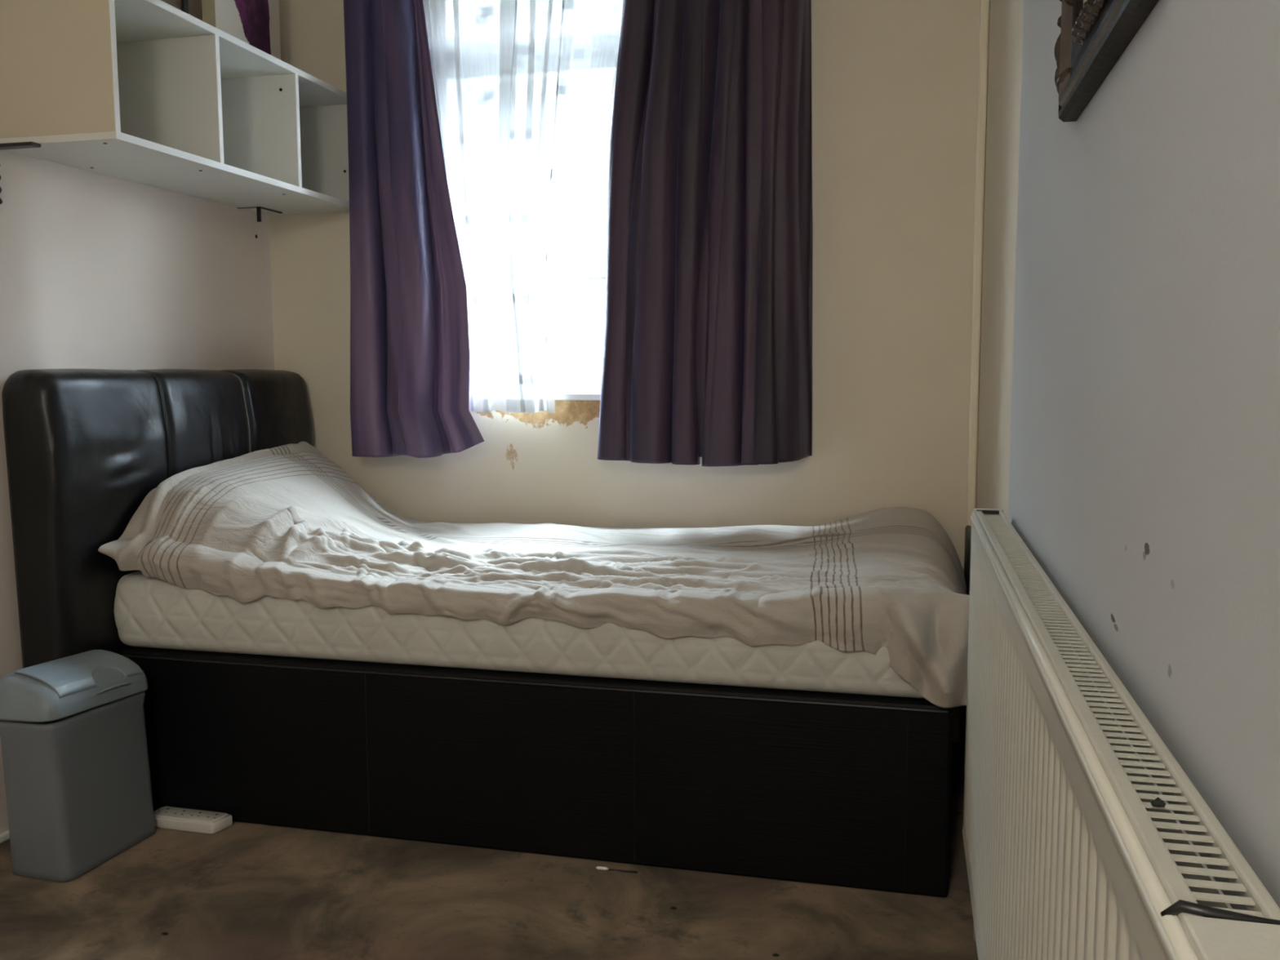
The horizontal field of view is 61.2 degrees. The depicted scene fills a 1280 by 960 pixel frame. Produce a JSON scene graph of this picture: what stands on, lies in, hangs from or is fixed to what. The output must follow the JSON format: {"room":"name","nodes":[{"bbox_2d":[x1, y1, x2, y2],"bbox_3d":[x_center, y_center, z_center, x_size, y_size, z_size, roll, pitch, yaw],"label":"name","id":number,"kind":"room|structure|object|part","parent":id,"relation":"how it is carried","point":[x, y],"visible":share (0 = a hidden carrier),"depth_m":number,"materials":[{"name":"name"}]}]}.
{"room":"bedroom","nodes":[
{"label":"bedroom","id":0,"kind":"room"},
{"bbox_2d":[0,0,274,834],"bbox_3d":[-1.757,-0.288,1.343,0.120,2.420,4.660,1,6,14],"label":"wall","id":1,"kind":"structure","parent":0,"point":[98,271],"depth_m":2.76,"materials":[{"name":"beige paint"}]},
{"bbox_2d":[0,829,9,843],"bbox_3d":[-1.817,0.962,0.914,0.018,0.016,3.320,1,6,14],"label":"trim","id":2,"kind":"structure","parent":1,"relation":"attached to","point":[5,836],"depth_m":2.44,"materials":[{"name":"white plastic"}]},
{"bbox_2d":[0,141,40,204],"bbox_3d":[-1.371,-0.667,2.362,0.135,0.130,0.032,1,6,14],"label":"shelf bracket","id":3,"kind":"object","parent":1,"relation":"attached to","point":[28,144],"visible":1,"depth_m":2.34,"materials":[{"name":"black metal"}]},
{"bbox_3d":[-1.421,-0.667,2.375,0.032,0.120,0.032,1,6,14],"label":"bracket leg","id":4,"kind":"part","parent":3,"relation":"part of","materials":[{"name":"black metal"}]},
{"bbox_3d":[-1.370,-0.728,2.356,0.134,0.008,0.028,1,6,14],"label":"bracket arm","id":5,"kind":"part","parent":3,"relation":"part of","materials":[{"name":"black metal"}]},
{"bbox_2d":[0,0,349,214],"bbox_3d":[-1.147,-0.951,2.851,0.326,0.338,1.081,1,6,14],"label":"wall shelf","id":6,"kind":"object","parent":1,"relation":"attached to","point":[153,93],"visible":0.85,"depth_m":2.66,"materials":[{"name":"white wood"}]},
{"bbox_3d":[-1.274,-0.900,2.336,0.324,0.305,0.016,1,6,14],"label":"panel","id":7,"kind":"part","parent":6,"relation":"part of","materials":[{"name":"beige plastic"}]},
{"bbox_3d":[-1.147,-0.792,2.867,0.324,0.016,1.081,1,6,14],"label":"panel","id":8,"kind":"part","parent":6,"relation":"part of","materials":[{"name":"white plastic"}]},
{"bbox_2d":[161,0,188,13],"bbox_3d":[-1.230,-1.256,2.684,0.022,0.300,0.310,1,6,14],"label":"framed photo","id":9,"kind":"object","parent":6,"relation":"on","point":[183,5],"visible":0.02,"depth_m":2.81,"materials":[{"name":"black plastic"}]},
{"bbox_2d":[161,0,182,10],"bbox_3d":[-1.232,-1.254,2.684,0.010,0.273,0.274,1,6,14],"label":"print","id":10,"kind":"object","parent":9,"relation":"attached to","point":[176,3],"depth_m":2.80},
{"bbox_2d":[181,0,188,13],"bbox_3d":[-1.230,-1.256,2.684,0.022,0.300,0.310,1,6,14],"label":"photo frame","id":11,"kind":"object","parent":9,"relation":"attached to","point":[184,3],"depth_m":2.82,"materials":[{"name":"black plastic"}]},
{"bbox_3d":[-1.148,-1.111,2.835,0.324,0.016,1.081,1,6,14],"label":"panel","id":12,"kind":"part","parent":6,"relation":"part of","materials":[{"name":"white plastic"}]},
{"bbox_2d":[201,0,280,59],"bbox_3d":[-1.113,-1.360,3.022,0.040,0.440,0.310,1,6,14],"label":"canvas painting","id":13,"kind":"object","parent":6,"relation":"on","point":[256,23],"visible":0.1,"depth_m":3.03},
{"bbox_3d":[-1.113,-1.360,3.022,0.040,0.440,0.310,1,6,14],"label":"stretcher frame","id":14,"kind":"part","parent":13,"relation":"part of","materials":[{"name":"wood"}]},
{"bbox_3d":[-1.022,-1.003,3.366,0.324,0.305,0.016,1,6,14],"label":"panel","id":15,"kind":"part","parent":6,"relation":"part of","materials":[{"name":"white plastic"}]},
{"bbox_2d":[237,206,282,222],"bbox_3d":[-1.165,-0.806,3.318,0.078,0.044,0.120,1,6,14],"label":"shelf bracket","id":16,"kind":"object","parent":1,"relation":"attached to","point":[258,208],"visible":1,"depth_m":3.25,"materials":[{"name":"black metal"}]},
{"bbox_3d":[-1.183,-0.821,3.264,0.068,0.003,0.010,1,6,14],"label":"wall plate","id":17,"kind":"part","parent":16,"relation":"part of","materials":[{"name":"metal"}]},
{"bbox_3d":[-1.147,-0.800,3.255,0.012,0.044,0.005,1,6,14],"label":"bracket leg","id":18,"kind":"part","parent":16,"relation":"part of","materials":[{"name":"black metal"}]},
{"bbox_3d":[-1.131,-0.826,3.308,0.008,0.004,0.120,1,6,14],"label":"bracket arm","id":19,"kind":"part","parent":16,"relation":"part of","materials":[{"name":"black metal"}]},
{"bbox_2d":[0,741,977,959],"bbox_3d":[-0.624,0.980,1.286,2.400,0.100,4.840,1,6,14],"label":"floor","id":20,"kind":"structure","parent":0,"point":[242,891],"depth_m":2.13,"materials":[{"name":"brown carpet"}]},
{"bbox_2d":[0,649,155,882],"bbox_3d":[-1.226,0.605,2.368,0.169,0.433,0.300,2,6,17],"label":"waste bin","id":21,"kind":"object","parent":20,"relation":"on","point":[76,762],"visible":1,"depth_m":2.27,"materials":[{"name":"grey plastic"}]},
{"bbox_3d":[-1.232,0.442,2.355,0.158,0.093,0.300,-1,3,17],"label":"lid","id":22,"kind":"part","parent":21,"relation":"part of","materials":[{"name":"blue plastic"}]},
{"bbox_2d":[153,806,232,834],"bbox_3d":[-1.051,0.792,2.522,0.196,0.030,0.058,1,6,15],"label":"socket","id":23,"kind":"object","parent":20,"relation":"on","point":[186,820],"visible":0.85,"depth_m":2.50,"materials":[{"name":"beige plastic"}]},
{"bbox_3d":[-1.051,0.780,2.520,0.176,0.004,0.052,1,6,15],"label":"plate","id":24,"kind":"part","parent":23,"relation":"part of","materials":[{"name":"beige plastic"}]},
{"bbox_2d":[1,368,971,897],"bbox_3d":[-0.258,0.250,2.727,2.154,1.063,1.098,1,6,14],"label":"bed","id":25,"kind":"object","parent":20,"relation":"on","point":[832,788],"visible":0.52,"depth_m":2.39,"materials":[{"name":"black leather"}]},
{"bbox_3d":[-1.223,0.225,2.961,0.168,1.053,1.098,1,6,14],"label":"headboard","id":26,"kind":"part","parent":25,"relation":"part of","materials":[{"name":"black leather"}]},
{"bbox_2d":[113,570,922,697],"bbox_3d":[-0.225,0.290,2.790,1.897,0.178,0.930,1,6,14],"label":"mattress","id":27,"kind":"object","parent":25,"relation":"on","point":[152,612],"visible":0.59,"depth_m":2.35,"materials":[{"name":"white fabric"}]},
{"bbox_2d":[97,441,969,708],"bbox_3d":[-0.180,0.158,2.735,1.974,0.450,1.016,1,6,14],"label":"duvet","id":28,"kind":"object","parent":27,"relation":"on","point":[287,522],"visible":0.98,"depth_m":2.48,"materials":[{"name":"fabric"}]},
{"bbox_3d":[0.797,0.476,2.565,0.019,0.620,0.905,1,6,14],"label":"footboard","id":29,"kind":"part","parent":25,"relation":"part of","materials":[{"name":"black leather"}]},
{"bbox_2d":[595,866,637,872],"bbox_3d":[-0.050,0.824,2.286,0.090,0.007,0.008,1,6,14],"label":"cotton swab","id":30,"kind":"object","parent":20,"relation":"on","point":[600,868],"visible":1,"depth_m":2.29,"materials":[{"name":"white plastic"}]},
{"bbox_2d":[269,0,980,742],"bbox_3d":[-0.091,-0.490,3.314,2.180,2.420,0.220,1,6,14],"label":"wall","id":31,"kind":"structure","parent":0,"point":[895,82],"depth_m":3.04,"materials":[{"name":"beige paint"}]},
{"bbox_2d":[422,0,621,399],"bbox_3d":[-0.146,-0.887,3.223,1.220,1.292,0.155,1,6,14],"label":"window","id":32,"kind":"structure","parent":31,"relation":"in","point":[585,384],"depth_m":3.28,"materials":[{"name":"white glass"}]},
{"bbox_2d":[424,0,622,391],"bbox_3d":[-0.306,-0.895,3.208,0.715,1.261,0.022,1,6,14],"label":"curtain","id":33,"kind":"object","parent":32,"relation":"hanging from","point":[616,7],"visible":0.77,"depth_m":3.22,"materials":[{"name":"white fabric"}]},
{"bbox_3d":[-0.275,-1.399,3.241,0.700,0.175,0.062,1,6,14],"label":"sash","id":34,"kind":"part","parent":32,"relation":"part of","materials":[{"name":"white plastic"}]},
{"bbox_3d":[-0.149,-0.252,3.262,1.220,0.020,0.105,1,6,14],"label":"sill","id":35,"kind":"part","parent":32,"relation":"part of","materials":[{"name":"white"}]},
{"bbox_2d":[965,0,990,525],"bbox_3d":[0.917,-0.457,2.949,0.024,2.420,0.014,1,6,14],"label":"pipe","id":36,"kind":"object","parent":31,"relation":"attached to","point":[984,4],"depth_m":2.93,"materials":[{"name":"beige metal"}]},
{"bbox_3d":[-0.185,-1.581,3.064,1.570,0.024,0.096,1,6,14],"label":"rail","id":37,"kind":"object","parent":31,"relation":"attached to","visible":0},
{"bbox_2d":[343,0,484,457],"bbox_3d":[-0.690,-0.816,3.184,0.441,1.502,0.144,3,6,27],"label":"curtain","id":38,"kind":"object","parent":37,"relation":"hanging from","point":[410,340],"visible":1,"depth_m":3.17,"materials":[{"name":"purple fabric"}]},
{"bbox_2d":[423,0,573,413],"bbox_3d":[-0.422,-0.881,3.164,0.503,1.370,0.039,1,6,14],"label":"curtain","id":39,"kind":"object","parent":37,"relation":"hanging from","point":[513,405],"visible":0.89,"depth_m":3.17,"materials":[{"name":"white fabric"}]},
{"bbox_2d":[597,0,812,466],"bbox_3d":[0.172,-0.794,2.994,0.619,1.514,0.142,1,6,9],"label":"curtain","id":40,"kind":"object","parent":37,"relation":"hanging from","point":[708,343],"visible":1,"depth_m":2.97,"materials":[{"name":"purple fabric"}]},
{"bbox_2d":[975,0,1279,910],"bbox_3d":[0.458,-0.242,0.805,0.120,2.420,4.420,1,6,14],"label":"wall","id":41,"kind":"structure","parent":0,"point":[1129,415],"depth_m":0.83,"materials":[{"name":"grey paint"}]},
{"bbox_2d":[1053,0,1158,121],"bbox_3d":[0.440,-0.706,1.003,0.025,0.620,0.546,1,6,14],"label":"picture frame","id":42,"kind":"object","parent":41,"relation":"attached to","point":[1094,34],"visible":1,"depth_m":1.09,"materials":[{"name":"brown wood"}]},
{"bbox_2d":[962,508,1279,959],"bbox_3d":[0.444,0.527,1.216,0.070,0.805,1.591,1,6,14],"label":"radiator","id":43,"kind":"object","parent":41,"relation":"attached to","point":[1068,854],"visible":1,"depth_m":0.84,"materials":[{"name":"white metal"}]},
{"bbox_3d":[0.413,0.433,1.216,0.008,0.593,1.559,1,6,14],"label":"panel","id":44,"kind":"part","parent":43,"relation":"part of","materials":[{"name":"beige metal"}]},
{"bbox_3d":[0.460,0.449,1.207,0.002,0.575,1.565,1,6,14],"label":"panel","id":45,"kind":"part","parent":43,"relation":"part of","materials":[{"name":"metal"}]},
{"bbox_2d":[1151,797,1165,807],"bbox_3d":[0.299,0.186,0.623,0.007,0.006,0.006,-3,6,-23],"label":"crumb","id":46,"kind":"object","parent":43,"relation":"on","point":[1157,802],"visible":1,"depth_m":0.62,"materials":[{"name":"black"}]},
{"bbox_3d":[3.966,-0.080,16.322,24.000,0.200,26.550,1,6,14],"label":"ground","id":47,"kind":"structure","parent":0,"visible":0},
{"bbox_2d":[453,0,623,371],"bbox_3d":[0.812,-2.205,9.511,15.000,5.400,0.320,1,6,14],"label":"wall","id":48,"kind":"structure","parent":47,"relation":"on","point":[587,353],"depth_m":9.80,"materials":[{"name":"white"}]}
]}

